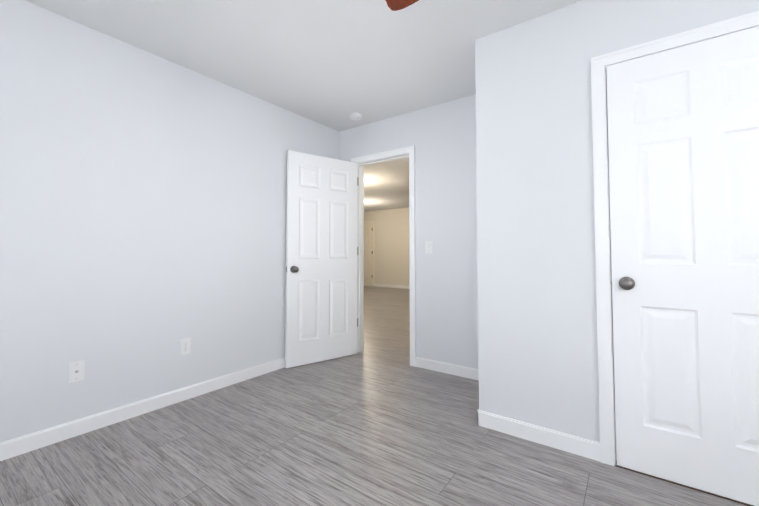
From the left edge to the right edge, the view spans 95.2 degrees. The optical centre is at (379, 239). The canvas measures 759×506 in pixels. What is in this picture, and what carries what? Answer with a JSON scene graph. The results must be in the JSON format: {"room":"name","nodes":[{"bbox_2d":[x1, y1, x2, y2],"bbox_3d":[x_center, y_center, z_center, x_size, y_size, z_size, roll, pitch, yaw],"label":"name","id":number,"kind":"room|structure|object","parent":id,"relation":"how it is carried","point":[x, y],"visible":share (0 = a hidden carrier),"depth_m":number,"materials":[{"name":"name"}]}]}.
{"room":"empty bedroom","nodes":[
{"label":"empty bedroom","id":0,"kind":"room"},
{"bbox_2d":[0,0,339,442],"bbox_3d":[-1.588,-0.065,2.440,0.120,2.450,3.690,-2,-3,36],"label":"wall","id":1,"kind":"structure","parent":0,"point":[142,210],"depth_m":2.25,"materials":[{"name":"paint"}]},
{"bbox_2d":[68,360,84,382],"bbox_3d":[-1.776,0.773,2.031,0.017,0.116,0.072,-2,-3,36],"label":"outlet","id":2,"kind":"object","parent":1,"relation":"attached to","point":[76,371],"visible":1,"depth_m":2.03,"materials":[{"name":"white plastic"}]},
{"bbox_2d":[180,337,190,355],"bbox_3d":[-1.418,0.779,2.532,0.009,0.116,0.072,-2,-3,36],"label":"duplex electrical outlet","id":3,"kind":"object","parent":1,"relation":"attached to","point":[185,344],"visible":1,"depth_m":2.53,"materials":[{"name":"white plastic"}]},
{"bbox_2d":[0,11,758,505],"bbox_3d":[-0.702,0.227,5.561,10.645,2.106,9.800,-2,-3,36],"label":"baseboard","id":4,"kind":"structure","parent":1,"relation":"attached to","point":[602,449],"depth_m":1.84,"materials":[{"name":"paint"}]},
{"bbox_2d":[25,0,581,211],"bbox_3d":[-0.702,-1.219,5.617,10.885,0.100,10.040,-2,-3,36],"label":"ceiling","id":5,"kind":"structure","parent":0,"point":[333,64],"depth_m":2.31,"materials":[{"name":"paint"}]},
{"bbox_2d":[349,112,361,120],"bbox_3d":[-0.238,-1.231,3.466,0.132,0.040,0.132,-2,-3,36],"label":"smoke detector","id":6,"kind":"object","parent":5,"relation":"attached to","point":[355,116],"visible":1,"depth_m":3.43,"materials":[{"name":"white plastic"}]},
{"bbox_2d":[385,0,418,10],"bbox_3d":[-0.101,-0.970,0.962,1.065,0.755,1.084,-2,-3,36],"label":"ceiling fan","id":7,"kind":"object","parent":5,"relation":"hanging from","point":[395,5],"visible":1,"depth_m":1.44,"materials":[{"name":"brown wood"}]},
{"bbox_2d":[0,286,746,505],"bbox_3d":[-0.702,1.329,5.519,10.885,0.100,10.040,-2,-3,36],"label":"floor","id":8,"kind":"structure","parent":0,"point":[378,420],"depth_m":1.84,"materials":[{"name":"grey laminate"}]},
{"bbox_2d":[364,208,409,285],"bbox_3d":[1.419,0.232,10.153,8.940,2.450,0.120,-2,-3,36],"label":"wall","id":9,"kind":"structure","parent":0,"point":[391,246],"depth_m":10.82,"materials":[{"name":"paint"}]},
{"bbox_2d":[364,223,372,285],"bbox_3d":[-0.580,0.484,11.440,0.820,2.030,0.105,-2,-3,36],"label":"door","id":10,"kind":"structure","parent":9,"relation":"in","point":[368,240],"depth_m":11.31,"materials":[{"name":"paint"}]},
{"bbox_2d":[364,221,374,285],"bbox_3d":[-0.549,0.446,11.484,0.958,2.125,0.017,-2,-3,36],"label":"door frame","id":11,"kind":"structure","parent":9,"relation":"attached to","point":[373,264],"depth_m":11.22,"materials":[{"name":"paint"}]},
{"bbox_2d":[340,95,475,368],"bbox_3d":[1.256,-0.054,2.732,4.385,2.450,0.122,-2,-3,36],"label":"wall","id":12,"kind":"structure","parent":0,"point":[441,134],"depth_m":3.17,"materials":[{"name":"paint"}]},
{"bbox_2d":[285,150,358,367],"bbox_3d":[-0.556,0.178,3.503,0.293,2.030,0.815,-2,-3,36],"label":"entry door","id":13,"kind":"structure","parent":12,"relation":"in","point":[321,321],"depth_m":3.43,"materials":[{"name":"paint"}]},
{"bbox_2d":[425,241,431,253],"bbox_3d":[0.455,0.070,3.223,0.072,0.116,0.019,-2,-3,36],"label":"light switch","id":14,"kind":"object","parent":12,"relation":"attached to","point":[428,247],"visible":1,"depth_m":3.23,"materials":[{"name":"white plastic"}]},
{"bbox_2d":[472,0,758,442],"bbox_3d":[1.576,-0.098,1.586,2.271,2.450,0.120,-2,-3,36],"label":"wall","id":15,"kind":"structure","parent":0,"point":[534,300],"depth_m":1.97,"materials":[{"name":"paint"}]},
{"bbox_2d":[606,27,758,505],"bbox_3d":[1.513,0.103,1.557,0.798,2.030,0.175,-2,-3,36],"label":"closet door","id":16,"kind":"structure","parent":15,"relation":"in","point":[683,135],"depth_m":1.60,"materials":[{"name":"paint"}]}
]}

